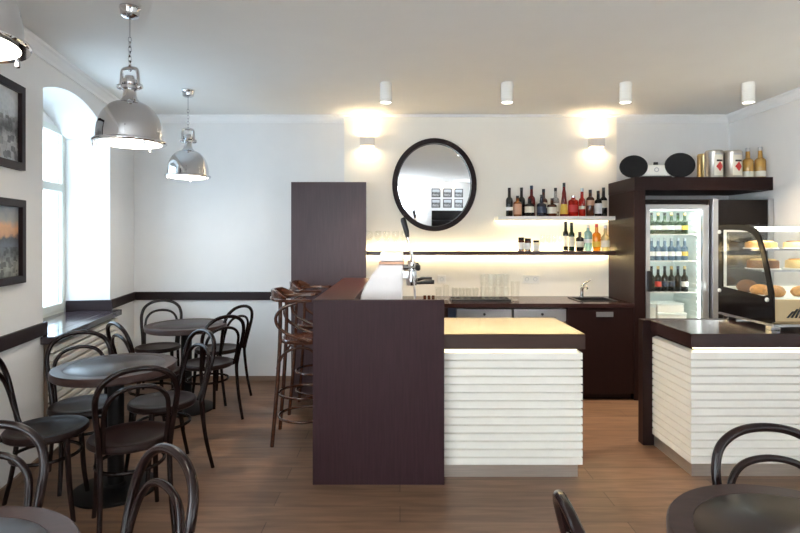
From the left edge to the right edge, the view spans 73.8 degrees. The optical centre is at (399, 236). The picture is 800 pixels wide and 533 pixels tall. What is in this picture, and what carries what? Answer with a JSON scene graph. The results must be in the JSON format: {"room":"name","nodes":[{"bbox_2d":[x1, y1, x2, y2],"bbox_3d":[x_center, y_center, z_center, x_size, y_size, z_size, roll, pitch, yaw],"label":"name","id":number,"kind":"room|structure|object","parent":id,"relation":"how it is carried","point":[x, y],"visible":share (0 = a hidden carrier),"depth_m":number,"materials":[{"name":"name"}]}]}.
{"room":"cafe","nodes":[
{"label":"cafe","id":0,"kind":"room"},
{"bbox_2d":[0,53,133,488],"bbox_3d":[-2.561,0.120,3.232,0.460,2.760,4.632,0,0,-11],"label":"wall","id":1,"kind":"structure","parent":0,"point":[99,179],"depth_m":4.48,"materials":[{"name":"white paint"}]},
{"bbox_2d":[0,74,25,170],"bbox_3d":[-2.246,-0.660,2.913,0.037,0.510,0.724,0,0,-11],"label":"framed picture","id":2,"kind":"object","parent":1,"relation":"attached to","point":[12,94],"visible":1,"depth_m":3.15},
{"bbox_2d":[0,84,17,161],"bbox_3d":[-2.257,-0.660,2.911,0.010,0.420,0.634,0,0,-11],"label":"print","id":3,"kind":"object","parent":2,"relation":"attached to","point":[8,95],"depth_m":3.12},
{"bbox_2d":[0,197,25,286],"bbox_3d":[-2.247,0.028,2.916,0.037,0.505,0.730,0,0,-11],"label":"framed picture","id":4,"kind":"object","parent":1,"relation":"attached to","point":[12,211],"visible":1,"depth_m":3.15},
{"bbox_2d":[0,205,17,277],"bbox_3d":[-2.257,0.028,2.914,0.010,0.415,0.640,0,0,-11],"label":"print","id":5,"kind":"object","parent":4,"relation":"attached to","point":[8,214],"depth_m":3.12},
{"bbox_2d":[0,322,45,351],"bbox_3d":[-2.136,0.613,2.288,0.024,0.085,2.617,0,0,-11],"label":"trim","id":6,"kind":"structure","parent":1,"relation":"attached to","point":[16,338],"depth_m":3.26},
{"bbox_2d":[43,120,64,314],"bbox_3d":[-2.906,-0.160,4.132,0.070,1.600,1.296,0,0,-11],"label":"window","id":7,"kind":"structure","parent":1,"relation":"in","point":[58,187],"depth_m":4.71,"materials":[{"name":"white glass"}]},
{"bbox_2d":[0,384,130,499],"bbox_3d":[-2.328,1.472,3.277,0.016,0.055,4.632,0,0,-11],"label":"baseboard","id":8,"kind":"structure","parent":1,"relation":"attached to","point":[18,478],"depth_m":3.22,"materials":[{"name":"brown wood"}]},
{"bbox_2d":[23,26,119,103],"bbox_3d":[-2.300,-1.222,3.282,0.072,0.075,4.632,0,0,-11],"label":"trim","id":9,"kind":"structure","parent":1,"relation":"attached to","point":[40,48],"depth_m":3.83,"materials":[{"name":"white paint"}]},
{"bbox_2d":[44,300,112,335],"bbox_3d":[-2.679,0.618,4.176,0.382,0.095,1.296,0,0,-11],"label":"trim","id":10,"kind":"structure","parent":1,"relation":"attached to","point":[76,305],"depth_m":4.79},
{"bbox_2d":[44,318,117,453],"bbox_3d":[-2.483,1.100,4.223,0.059,0.760,1.316,0,0,-11],"label":"radiator cover","id":11,"kind":"object","parent":1,"relation":"attached to","point":[81,339],"visible":0.23,"depth_m":3.97,"materials":[{"name":"white paint"}]},
{"bbox_2d":[40,309,121,344],"bbox_3d":[-2.657,0.690,4.185,0.460,0.050,1.386,0,0,-11],"label":"window sill","id":12,"kind":"structure","parent":1,"relation":"attached to","point":[61,323],"depth_m":4.25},
{"bbox_2d":[111,292,134,308],"bbox_3d":[-2.692,0.613,5.199,0.022,0.085,0.719,0,0,-11],"label":"trim","id":13,"kind":"structure","parent":1,"relation":"attached to","point":[130,297],"depth_m":5.15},
{"bbox_2d":[0,381,799,532],"bbox_3d":[0.077,1.500,0.975,6.695,0.001,9.150,0,0,0],"label":"floor","id":14,"kind":"structure","parent":0,"point":[622,484],"depth_m":3.22,"materials":[{"name":"brown wood"}]},
{"bbox_2d":[0,420,48,507],"bbox_3d":[-1.343,1.060,1.567,0.411,0.884,0.506,0,0,-9],"label":"bentwood chair","id":15,"kind":"object","parent":14,"relation":"on","point":[33,435],"visible":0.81,"depth_m":1.78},
{"bbox_2d":[0,506,80,532],"bbox_3d":[-1.092,1.130,1.175,0.672,0.740,0.672,0,0,-15],"label":"round table","id":16,"kind":"object","parent":14,"relation":"on","point":[13,519],"visible":1,"depth_m":1.42,"materials":[{"name":"brown wood"}]},
{"bbox_2d":[0,358,89,521],"bbox_3d":[-1.970,1.060,2.889,0.506,0.884,0.411,0,0,-18],"label":"bentwood chair","id":17,"kind":"object","parent":14,"relation":"on","point":[53,429],"visible":0.86,"depth_m":2.93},
{"bbox_2d":[44,330,112,496],"bbox_3d":[-1.984,1.060,3.352,0.411,0.884,0.506,0,0,-38],"label":"bentwood chair","id":18,"kind":"object","parent":14,"relation":"on","point":[78,405],"visible":0.57,"depth_m":3.37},
{"bbox_2d":[48,353,176,508],"bbox_3d":[-1.690,1.130,3.170,0.672,0.740,0.672,0,0,0],"label":"round table","id":19,"kind":"object","parent":14,"relation":"on","point":[89,372],"visible":0.81,"depth_m":3.12,"materials":[{"name":"brown wood"}]},
{"bbox_2d":[86,365,179,532],"bbox_3d":[-1.389,1.060,2.760,0.411,0.884,0.506,0,0,-34],"label":"bentwood chair","id":20,"kind":"object","parent":14,"relation":"on","point":[136,436],"visible":0.94,"depth_m":2.68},
{"bbox_2d":[106,321,184,427],"bbox_3d":[-1.941,1.060,4.084,0.411,0.884,0.506,0,0,40],"label":"bentwood chair","id":21,"kind":"object","parent":14,"relation":"on","point":[128,343],"visible":0.36,"depth_m":3.95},
{"bbox_2d":[134,299,182,389],"bbox_3d":[-2.308,1.060,5.096,0.411,0.884,0.506,0,0,-16],"label":"bentwood chair","id":22,"kind":"object","parent":14,"relation":"on","point":[156,347],"visible":0.55,"depth_m":5.19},
{"bbox_2d":[120,443,198,532],"bbox_3d":[-0.828,1.060,1.400,0.411,0.884,0.505,0,0,42],"label":"bentwood chair","id":23,"kind":"object","parent":14,"relation":"on","point":[134,499],"visible":1,"depth_m":1.56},
{"bbox_2d":[124,328,215,482],"bbox_3d":[-1.478,1.060,3.425,0.411,0.884,0.506,0,0,41],"label":"bentwood chair","id":24,"kind":"object","parent":14,"relation":"on","point":[153,404],"visible":0.8,"depth_m":3.43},
{"bbox_2d":[144,318,226,417],"bbox_3d":[-1.865,1.130,4.655,0.672,0.740,0.672,0,0,-40],"label":"round table","id":25,"kind":"object","parent":14,"relation":"on","point":[183,328],"visible":0.55,"depth_m":4.58,"materials":[{"name":"wood"}]},
{"bbox_2d":[178,315,244,420],"bbox_3d":[-1.559,1.060,4.389,0.506,0.884,0.411,0,0,41],"label":"bentwood chair","id":26,"kind":"object","parent":14,"relation":"on","point":[220,362],"visible":0.83,"depth_m":4.37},
{"bbox_2d":[192,304,253,405],"bbox_3d":[-1.662,1.060,4.970,0.506,0.884,0.411,0,0,25],"label":"bentwood chair","id":27,"kind":"object","parent":14,"relation":"on","point":[222,348],"visible":0.73,"depth_m":4.92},
{"bbox_2d":[270,287,317,446],"bbox_3d":[-0.749,0.943,4.000,0.438,1.116,0.492,0,0,1],"label":"bar stool","id":28,"kind":"object","parent":14,"relation":"on","point":[278,294],"visible":0.74,"depth_m":3.84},
{"bbox_2d":[287,280,330,414],"bbox_3d":[-0.749,0.943,4.659,0.438,1.116,0.492,0,0,-1],"label":"bar stool","id":29,"kind":"object","parent":14,"relation":"on","point":[297,286],"visible":0.45,"depth_m":4.51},
{"bbox_2d":[291,182,365,396],"bbox_3d":[-0.670,0.492,5.020,0.704,2.016,0.040,0,0,0],"label":"partition panel","id":30,"kind":"object","parent":14,"relation":"on","point":[328,219],"visible":0.44,"depth_m":5.00,"materials":[{"name":"wood"}]},
{"bbox_2d":[313,278,443,484],"bbox_3d":[-0.130,0.941,4.112,0.796,1.118,1.773,0,0,0],"label":"bar","id":31,"kind":"object","parent":14,"relation":"on","point":[378,364],"visible":0.94,"depth_m":3.23,"materials":[{"name":"brown wood"}]},
{"bbox_2d":[360,217,433,298],"bbox_3d":[-0.016,0.232,3.800,0.503,0.739,0.570,0,0,0],"label":"espresso machine","id":32,"kind":"object","parent":31,"relation":"on","point":[386,282],"visible":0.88,"depth_m":3.52,"materials":[{"name":"white metal"}]},
{"bbox_2d":[456,308,511,317],"bbox_3d":[0.775,1.071,5.165,0.510,0.818,0.570,0,0,0],"label":"drawer","id":33,"kind":"object","parent":14,"relation":"on","point":[460,312],"visible":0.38,"depth_m":4.90,"materials":[{"name":"metal"}]},
{"bbox_2d":[444,318,584,476],"bbox_3d":[0.708,1.049,3.618,0.871,0.902,0.665,0,0,0],"label":"counter","id":34,"kind":"object","parent":14,"relation":"on","point":[513,388],"depth_m":3.31,"materials":[{"name":"white laminate"}]},
{"bbox_2d":[444,318,584,334],"bbox_3d":[0.708,0.600,3.618,0.867,0.004,0.661,0,0,0],"label":"countertop","id":35,"kind":"structure","parent":34,"relation":"on","point":[452,326],"depth_m":3.52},
{"bbox_2d":[403,296,633,398],"bbox_3d":[0.935,1.055,5.191,2.421,0.890,0.613,0,0,0],"label":"counter","id":36,"kind":"object","parent":14,"relation":"on","point":[607,327],"depth_m":4.89,"materials":[{"name":"brown laminate"}]},
{"bbox_2d":[449,297,510,301],"bbox_3d":[0.765,0.599,5.120,0.560,0.020,0.220,0,0,0],"label":"serving tray","id":37,"kind":"object","parent":36,"relation":"on","point":[453,299],"visible":1,"depth_m":5.14,"materials":[{"name":"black metal"}]},
{"bbox_2d":[403,296,633,307],"bbox_3d":[0.935,0.629,5.191,2.421,0.038,0.612,0,0,0],"label":"countertop","id":38,"kind":"structure","parent":36,"relation":"on","point":[516,301],"depth_m":4.89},
{"bbox_2d":[568,297,618,301],"bbox_3d":[1.875,0.682,5.195,0.370,0.156,0.350,0,0,0],"label":"sink","id":39,"kind":"object","parent":36,"relation":"in","point":[580,299],"visible":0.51,"depth_m":5.34,"materials":[{"name":"silver metal"}]},
{"bbox_2d":[511,308,565,323],"bbox_3d":[1.288,1.071,5.170,0.485,0.818,0.560,0,0,0],"label":"drawer","id":40,"kind":"object","parent":14,"relation":"on","point":[559,314],"visible":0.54,"depth_m":4.90,"materials":[{"name":"metal"}]},
{"bbox_2d":[552,489,585,532],"bbox_3d":[0.628,1.060,1.232,0.506,0.884,0.411,0,0,3],"label":"bentwood chair","id":41,"kind":"object","parent":14,"relation":"on","point":[568,520],"visible":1,"depth_m":1.25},
{"bbox_2d":[645,199,708,317],"bbox_3d":[2.552,0.578,5.183,0.580,1.845,0.635,0,0,0],"label":"fridge","id":42,"kind":"object","parent":14,"relation":"on","point":[696,300],"visible":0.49,"depth_m":4.96,"materials":[{"name":"white plastic"}]},
{"bbox_2d":[655,266,661,291],"bbox_3d":[2.450,0.397,5.060,0.061,0.240,0.061,0,0,-1],"label":"bottle","id":43,"kind":"object","parent":42,"relation":"on","point":[658,283],"visible":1,"depth_m":5.04,"materials":[{"name":"black glass"}]},
{"bbox_2d":[655,238,661,259],"bbox_3d":[2.450,0.117,5.060,0.062,0.210,0.062,0,0,-4],"label":"bottle","id":44,"kind":"object","parent":42,"relation":"on","point":[658,250],"visible":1,"depth_m":5.04,"materials":[{"name":"blue glass"}]},
{"bbox_2d":[661,266,667,291],"bbox_3d":[2.513,0.397,5.060,0.061,0.240,0.061,0,0,-5],"label":"bottle","id":45,"kind":"object","parent":42,"relation":"on","point":[664,278],"visible":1,"depth_m":5.04,"materials":[{"name":"black glass"}]},
{"bbox_2d":[656,312,686,317],"bbox_3d":[2.575,0.773,5.160,0.278,0.115,0.248,0,0,0],"label":"food box","id":46,"kind":"object","parent":42,"relation":"on","point":[658,314],"visible":0.4,"depth_m":5.04,"materials":[{"name":"cardboard"}]},
{"bbox_2d":[650,301,683,311],"bbox_3d":[2.565,0.672,5.160,0.258,0.085,0.228,0,0,0],"label":"food box","id":47,"kind":"object","parent":46,"relation":"on","point":[661,306],"visible":0.75,"depth_m":5.05,"materials":[{"name":"cardboard"}]},
{"bbox_2d":[668,266,674,291],"bbox_3d":[2.576,0.397,5.060,0.061,0.240,0.061,0,0,-16],"label":"bottle","id":48,"kind":"object","parent":42,"relation":"on","point":[671,278],"visible":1,"depth_m":5.04,"materials":[{"name":"black glass"}]},
{"bbox_2d":[668,238,674,259],"bbox_3d":[2.576,0.117,5.060,0.062,0.210,0.062,0,0,-15],"label":"bottle","id":49,"kind":"object","parent":42,"relation":"on","point":[671,249],"visible":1,"depth_m":5.04,"materials":[{"name":"blue glass"}]},
{"bbox_2d":[675,266,680,291],"bbox_3d":[2.639,0.397,5.060,0.059,0.240,0.059,0,0,-10],"label":"bottle","id":50,"kind":"object","parent":42,"relation":"on","point":[677,277],"visible":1,"depth_m":5.04,"materials":[{"name":"black glass"}]},
{"bbox_2d":[675,238,681,259],"bbox_3d":[2.639,0.117,5.060,0.062,0.210,0.062,0,0,-8],"label":"bottle","id":51,"kind":"object","parent":42,"relation":"on","point":[678,250],"visible":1,"depth_m":5.04,"materials":[{"name":"blue glass"}]},
{"bbox_2d":[681,266,687,291],"bbox_3d":[2.702,0.397,5.060,0.061,0.240,0.061,0,0,-7],"label":"bottle","id":52,"kind":"object","parent":42,"relation":"on","point":[684,278],"visible":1,"depth_m":5.04,"materials":[{"name":"black glass"}]},
{"bbox_2d":[608,177,772,399],"bbox_3d":[2.785,0.475,5.215,1.270,2.050,0.660,0,0,0],"label":"surround","id":53,"kind":"object","parent":14,"relation":"on","point":[627,196],"visible":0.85,"depth_m":4.89,"materials":[{"name":"brown laminate"}]},
{"bbox_2d":[619,153,694,177],"bbox_3d":[2.403,-0.666,5.011,0.678,0.232,0.137,0,0,6],"label":"dock","id":54,"kind":"object","parent":53,"relation":"on","point":[677,164],"visible":0.91,"depth_m":4.97,"materials":[{"name":"black plastic"}]},
{"bbox_2d":[608,177,772,195],"bbox_3d":[2.785,-0.490,5.215,1.270,0.120,0.660,0,0,0],"label":"shelf","id":55,"kind":"object","parent":53,"relation":"attached to","point":[651,186],"depth_m":4.88,"materials":[{"name":"brown laminate"}]},
{"bbox_2d":[697,153,703,176],"bbox_3d":[2.950,-0.676,5.170,0.128,0.253,0.128,0,0,0],"label":"tin","id":56,"kind":"object","parent":53,"relation":"on","point":[700,157],"visible":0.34,"depth_m":5.14,"materials":[{"name":"gold metal"}]},
{"bbox_2d":[704,150,723,176],"bbox_3d":[2.944,-0.679,5.000,0.160,0.258,0.160,0,0,0],"label":"tin","id":57,"kind":"object","parent":53,"relation":"on","point":[713,159],"visible":0.87,"depth_m":4.94,"materials":[{"name":"metal"}]},
{"bbox_2d":[724,150,742,176],"bbox_3d":[3.115,-0.677,5.000,0.170,0.255,0.170,0,0,0],"label":"tin","id":58,"kind":"object","parent":53,"relation":"on","point":[733,159],"visible":0.76,"depth_m":4.93,"materials":[{"name":"metal"}]},
{"bbox_2d":[743,148,753,176],"bbox_3d":[3.262,-0.693,5.000,0.098,0.285,0.098,0,0,-13],"label":"bottle","id":59,"kind":"object","parent":53,"relation":"on","point":[748,163],"visible":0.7,"depth_m":4.96,"materials":[{"name":"glass"}]},
{"bbox_2d":[754,147,765,176],"bbox_3d":[3.365,-0.695,4.980,0.098,0.290,0.098,0,0,-10],"label":"bottle","id":60,"kind":"object","parent":53,"relation":"on","point":[760,162],"visible":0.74,"depth_m":4.95,"materials":[{"name":"glass"}]},
{"bbox_2d":[638,318,799,475],"bbox_3d":[2.583,1.049,3.607,1.665,0.902,0.625,0,0,0],"label":"counter","id":61,"kind":"object","parent":14,"relation":"on","point":[700,380],"depth_m":3.33,"materials":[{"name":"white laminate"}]},
{"bbox_2d":[650,320,799,347],"bbox_3d":[2.607,0.641,3.567,1.615,0.087,0.543,0,0,0],"label":"countertop","id":62,"kind":"structure","parent":61,"relation":"on","point":[690,333],"depth_m":3.34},
{"bbox_2d":[718,225,799,330],"bbox_3d":[2.825,0.255,3.667,0.948,0.686,0.586,0,0,0],"label":"display case","id":63,"kind":"object","parent":61,"relation":"on","point":[773,312],"visible":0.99,"depth_m":3.57,"materials":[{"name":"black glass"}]},
{"bbox_2d":[736,279,756,291],"bbox_3d":[2.475,0.347,3.800,0.130,0.089,0.110,0,0,11],"label":"pastry","id":64,"kind":"object","parent":63,"relation":"on","point":[743,285],"visible":0.66,"depth_m":3.77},
{"bbox_2d":[749,284,766,294],"bbox_3d":[2.465,0.357,3.650,0.130,0.069,0.110,0,0,-17],"label":"pastry","id":65,"kind":"object","parent":63,"relation":"on","point":[757,288],"visible":0.67,"depth_m":3.62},
{"bbox_2d":[743,241,778,248],"bbox_3d":[2.525,0.052,3.730,0.213,0.057,0.212,0,0,0],"label":"cake","id":66,"kind":"object","parent":63,"relation":"on","point":[750,244],"visible":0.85,"depth_m":3.66,"materials":[{"name":"yellow food"}]},
{"bbox_2d":[745,258,781,269],"bbox_3d":[2.525,0.185,3.710,0.213,0.072,0.212,0,0,0],"label":"cake","id":67,"kind":"object","parent":63,"relation":"on","point":[774,264],"visible":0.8,"depth_m":3.65,"materials":[{"name":"brown food"}]},
{"bbox_2d":[763,285,785,296],"bbox_3d":[2.465,0.354,3.510,0.130,0.074,0.110,0,0,0],"label":"pastry","id":68,"kind":"object","parent":63,"relation":"on","point":[779,291],"visible":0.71,"depth_m":3.47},
{"bbox_2d":[781,240,799,248],"bbox_3d":[2.795,0.052,3.730,0.213,0.057,0.212,0,0,0],"label":"cake","id":69,"kind":"object","parent":63,"relation":"on","point":[788,244],"visible":1,"depth_m":3.69,"materials":[{"name":"yellow food"}]},
{"bbox_2d":[783,258,799,268],"bbox_3d":[2.795,0.185,3.710,0.213,0.072,0.212,0,0,0],"label":"cake","id":70,"kind":"object","parent":63,"relation":"on","point":[790,263],"visible":1,"depth_m":3.68,"materials":[{"name":"yellow food"}]},
{"bbox_2d":[666,484,799,532],"bbox_3d":[1.030,1.130,1.310,0.672,0.740,0.672,0,0,10],"label":"round table","id":71,"kind":"object","parent":14,"relation":"on","point":[721,508],"visible":1,"depth_m":1.48,"materials":[{"name":"brown wood"}]},
{"bbox_2d":[707,199,773,317],"bbox_3d":[3.133,0.575,5.176,0.556,1.850,0.628,0,0,0],"label":"fridge","id":72,"kind":"object","parent":14,"relation":"on","point":[755,213],"visible":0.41,"depth_m":4.87,"materials":[{"name":"metal"}]},
{"bbox_2d":[711,423,799,484],"bbox_3d":[1.201,1.060,1.537,0.411,0.884,0.506,0,0,5],"label":"bentwood chair","id":73,"kind":"object","parent":14,"relation":"on","point":[728,437],"visible":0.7,"depth_m":1.75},
{"bbox_2d":[16,0,799,113],"bbox_3d":[0.027,-1.260,0.975,6.795,0.001,9.150,0,0,0],"label":"ceiling","id":74,"kind":"structure","parent":0,"point":[237,56],"depth_m":3.60,"materials":[{"name":"paint"}]},
{"bbox_2d":[0,0,31,67],"bbox_3d":[-1.182,-0.875,1.385,0.373,0.770,0.373,0,0,5],"label":"pendant lamp","id":75,"kind":"object","parent":74,"relation":"hanging from","point":[14,48],"visible":1,"depth_m":1.41,"materials":[{"name":"silver metal"}]},
{"bbox_2d":[0,38,20,59],"bbox_3d":[-1.182,-0.509,1.385,0.326,0.029,0.326,0,0,15],"label":"diffuser","id":76,"kind":"object","parent":75,"relation":"attached to","point":[10,49],"depth_m":1.44,"materials":[{"name":"white glass"}]},
{"bbox_2d":[90,3,166,152],"bbox_3d":[-1.480,-0.875,2.920,0.373,0.770,0.373,0,0,22],"label":"pendant lamp","id":77,"kind":"object","parent":74,"relation":"hanging from","point":[127,122],"visible":1,"depth_m":2.83,"materials":[{"name":"silver metal"}]},
{"bbox_2d":[96,138,161,148],"bbox_3d":[-1.480,-0.509,2.920,0.326,0.029,0.326,0,0,0],"label":"diffuser","id":78,"kind":"object","parent":77,"relation":"attached to","point":[127,143],"depth_m":2.86,"materials":[{"name":"white glass"}]},
{"bbox_2d":[164,88,210,181],"bbox_3d":[-1.817,-0.875,4.570,0.373,0.770,0.373,0,0,43],"label":"pendant lamp","id":79,"kind":"object","parent":74,"relation":"hanging from","point":[186,163],"visible":1,"depth_m":4.47,"materials":[{"name":"silver metal"}]},
{"bbox_2d":[168,175,204,179],"bbox_3d":[-1.817,-0.509,4.570,0.326,0.029,0.326,0,0,-25],"label":"diffuser","id":80,"kind":"object","parent":79,"relation":"attached to","point":[185,177],"depth_m":4.49,"materials":[{"name":"white glass"}]},
{"bbox_2d":[380,81,391,103],"bbox_3d":[-0.115,-1.179,4.360,0.096,0.162,0.096,0,0,0],"label":"light","id":81,"kind":"object","parent":74,"relation":"attached to","point":[385,86],"visible":1,"depth_m":4.32,"materials":[{"name":"white paint"}]},
{"bbox_2d":[501,81,512,103],"bbox_3d":[0.877,-1.179,4.360,0.096,0.162,0.096,0,0,0],"label":"light","id":82,"kind":"object","parent":74,"relation":"attached to","point":[506,87],"visible":1,"depth_m":4.32,"materials":[{"name":"white paint"}]},
{"bbox_2d":[619,81,631,103],"bbox_3d":[1.845,-1.179,4.360,0.096,0.162,0.096,0,0,0],"label":"light","id":83,"kind":"object","parent":74,"relation":"attached to","point":[625,88],"visible":1,"depth_m":4.32,"materials":[{"name":"white paint"}]},
{"bbox_2d":[741,81,754,103],"bbox_3d":[2.850,-1.179,4.360,0.096,0.162,0.096,0,0,0],"label":"light","id":84,"kind":"object","parent":74,"relation":"attached to","point":[747,88],"visible":1,"depth_m":4.32,"materials":[{"name":"white paint"}]},
{"bbox_2d":[134,123,728,375],"bbox_3d":[0.327,0.120,5.550,6.195,2.760,0.001,0,0,0],"label":"wall","id":85,"kind":"structure","parent":0,"point":[229,231],"depth_m":5.55,"materials":[{"name":"white paint"}]},
{"bbox_2d":[135,292,290,299],"bbox_3d":[-1.664,0.613,5.539,2.172,0.085,0.022,0,0,0],"label":"trim","id":86,"kind":"structure","parent":85,"relation":"attached to","point":[138,295],"depth_m":5.53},
{"bbox_2d":[158,376,290,380],"bbox_3d":[-1.664,1.472,5.542,2.172,0.055,0.016,0,0,0],"label":"baseboard","id":87,"kind":"structure","parent":85,"relation":"attached to","point":[231,378],"depth_m":5.53,"materials":[{"name":"brown wood"}]},
{"bbox_2d":[157,114,727,122],"bbox_3d":[0.328,-1.222,5.514,6.195,0.075,0.072,0,0,0],"label":"trim","id":88,"kind":"structure","parent":85,"relation":"attached to","point":[164,118],"depth_m":5.50,"materials":[{"name":"white paint"}]},
{"bbox_2d":[344,117,616,295],"bbox_3d":[0.830,0.120,5.525,2.810,2.760,0.050,0,0,0],"label":"wall","id":89,"kind":"structure","parent":0,"point":[546,153],"depth_m":5.50,"materials":[{"name":"beige paint"}]},
{"bbox_2d":[360,136,373,146],"bbox_3d":[-0.335,-0.975,5.455,0.144,0.092,0.085,0,0,0],"label":"wall lamp","id":90,"kind":"object","parent":89,"relation":"attached to","point":[365,141],"visible":1,"depth_m":5.41,"materials":[{"name":"metal"}]},
{"bbox_2d":[392,138,476,230],"bbox_3d":[0.352,-0.534,5.466,0.864,0.950,0.052,0,1,0],"label":"wall mirror","id":91,"kind":"object","parent":89,"relation":"attached to","point":[434,182],"visible":1,"depth_m":5.47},
{"bbox_2d":[366,251,615,254],"bbox_3d":[0.822,0.161,5.395,2.644,0.042,0.200,0,0,0],"label":"wall shelf","id":92,"kind":"object","parent":89,"relation":"attached to","point":[367,252],"visible":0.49,"depth_m":5.29,"materials":[{"name":"brown wood"}]},
{"bbox_2d":[563,221,567,250],"bbox_3d":[1.690,-0.011,5.440,0.058,0.300,0.058,0,0,-5],"label":"bottle","id":93,"kind":"object","parent":92,"relation":"on","point":[565,233],"visible":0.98,"depth_m":5.42,"materials":[{"name":"black glass"}]},
{"bbox_2d":[568,222,574,250],"bbox_3d":[1.732,-0.004,5.380,0.062,0.285,0.062,0,0,-14],"label":"bottle","id":94,"kind":"object","parent":92,"relation":"on","point":[571,237],"visible":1,"depth_m":5.36,"materials":[{"name":"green glass"}]},
{"bbox_2d":[576,232,583,250],"bbox_3d":[1.815,0.044,5.380,0.082,0.190,0.082,0,0,-22],"label":"bottle","id":95,"kind":"object","parent":92,"relation":"on","point":[579,240],"visible":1,"depth_m":5.35,"materials":[{"name":"black glass"}]},
{"bbox_2d":[584,225,591,250],"bbox_3d":[1.898,0.008,5.380,0.082,0.262,0.082,0,0,-13],"label":"bottle","id":96,"kind":"object","parent":92,"relation":"on","point":[587,234],"visible":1,"depth_m":5.35,"materials":[{"name":"blue glass"}]},
{"bbox_2d":[592,224,600,250],"bbox_3d":[1.984,0.004,5.380,0.082,0.270,0.082,0,0,-9],"label":"bottle","id":97,"kind":"object","parent":92,"relation":"on","point":[596,237],"visible":1,"depth_m":5.35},
{"bbox_2d":[601,225,609,250],"bbox_3d":[2.071,0.010,5.380,0.088,0.258,0.088,0,0,-22],"label":"bottle","id":98,"kind":"object","parent":92,"relation":"on","point":[605,240],"visible":1,"depth_m":5.35,"materials":[{"name":"glass"}]},
{"bbox_2d":[523,275,538,282],"bbox_3d":[1.350,0.435,5.492,0.172,0.086,0.012,0,0,0],"label":"wall socket","id":99,"kind":"object","parent":89,"relation":"attached to","point":[526,278],"visible":1,"depth_m":5.49,"materials":[{"name":"white paint"}]},
{"bbox_2d":[495,216,614,220],"bbox_3d":[1.560,-0.184,5.400,1.169,0.048,0.190,0,0,0],"label":"wall shelf","id":100,"kind":"object","parent":89,"relation":"attached to","point":[497,218],"visible":1,"depth_m":5.30,"materials":[{"name":"white paint"}]},
{"bbox_2d":[506,188,512,215],"bbox_3d":[1.099,-0.351,5.360,0.070,0.285,0.070,0,0,-7],"label":"bottle","id":101,"kind":"object","parent":100,"relation":"on","point":[509,201],"visible":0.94,"depth_m":5.33,"materials":[{"name":"black glass"}]},
{"bbox_2d":[513,196,521,215],"bbox_3d":[1.182,-0.311,5.360,0.086,0.205,0.086,0,0,-3],"label":"bottle","id":102,"kind":"object","parent":100,"relation":"on","point":[517,205],"visible":0.94,"depth_m":5.33,"materials":[{"name":"brown glass"}]},
{"bbox_2d":[525,199,533,215],"bbox_3d":[1.302,-0.296,5.360,0.096,0.175,0.096,0,0,-2],"label":"bottle","id":103,"kind":"object","parent":100,"relation":"on","point":[529,207],"visible":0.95,"depth_m":5.32,"materials":[{"name":"black glass"}]},
{"bbox_2d":[537,195,545,215],"bbox_3d":[1.423,-0.317,5.360,0.094,0.215,0.094,0,0,-8],"label":"bottle","id":104,"kind":"object","parent":100,"relation":"on","point":[541,207],"visible":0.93,"depth_m":5.33,"materials":[{"name":"blue glass"}]},
{"bbox_2d":[547,198,556,215],"bbox_3d":[1.529,-0.299,5.360,0.098,0.180,0.098,0,0,-12],"label":"bottle","id":105,"kind":"object","parent":100,"relation":"on","point":[551,208],"visible":0.91,"depth_m":5.33,"materials":[{"name":"black glass"}]},
{"bbox_2d":[560,183,567,215],"bbox_3d":[1.649,-0.377,5.360,0.082,0.335,0.082,0,0,-10],"label":"bottle","id":106,"kind":"object","parent":100,"relation":"on","point":[563,210],"visible":0.91,"depth_m":5.34,"materials":[{"name":"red glass"}]},
{"bbox_2d":[568,196,578,215],"bbox_3d":[1.742,-0.311,5.360,0.102,0.205,0.102,0,0,-2],"label":"bottle","id":107,"kind":"object","parent":100,"relation":"on","point":[573,207],"visible":0.94,"depth_m":5.32,"materials":[{"name":"red glass"}]},
{"bbox_2d":[579,188,585,215],"bbox_3d":[1.830,-0.349,5.360,0.068,0.280,0.068,0,0,-2],"label":"bottle","id":108,"kind":"object","parent":100,"relation":"on","point":[582,207],"visible":0.91,"depth_m":5.34,"materials":[{"name":"glass"}]},
{"bbox_2d":[586,190,593,215],"bbox_3d":[1.913,-0.342,5.360,0.082,0.265,0.082,0,0,-10],"label":"bottle","id":109,"kind":"object","parent":100,"relation":"on","point":[589,200],"visible":0.97,"depth_m":5.33,"materials":[{"name":"brown glass"}]},
{"bbox_2d":[594,191,601,215],"bbox_3d":[1.993,-0.337,5.360,0.074,0.255,0.074,0,0,-19],"label":"bottle","id":110,"kind":"object","parent":100,"relation":"on","point":[598,202],"visible":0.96,"depth_m":5.33,"materials":[{"name":"black glass"}]},
{"bbox_2d":[600,187,606,215],"bbox_3d":[2.077,-0.356,5.440,0.074,0.295,0.074,0,0,-3],"label":"bottle","id":111,"kind":"object","parent":100,"relation":"on","point":[603,198],"visible":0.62,"depth_m":5.41,"materials":[{"name":"black glass"}]},
{"bbox_2d":[588,137,604,147],"bbox_3d":[2.010,-0.965,5.455,0.144,0.092,0.085,0,0,0],"label":"wall lamp","id":112,"kind":"object","parent":89,"relation":"attached to","point":[593,142],"visible":1,"depth_m":5.41,"materials":[{"name":"metal"}]},
{"bbox_2d":[729,99,799,285],"bbox_3d":[3.575,0.120,0.975,0.300,2.760,9.150,0,0,0],"label":"wall","id":113,"kind":"structure","parent":0,"point":[776,130],"depth_m":4.81,"materials":[{"name":"white paint"}]},
{"bbox_2d":[726,87,799,122],"bbox_3d":[3.389,-1.222,0.975,0.072,0.075,9.150,0,0,0],"label":"trim","id":114,"kind":"structure","parent":113,"relation":"attached to","point":[792,95],"depth_m":4.94,"materials":[{"name":"white paint"}]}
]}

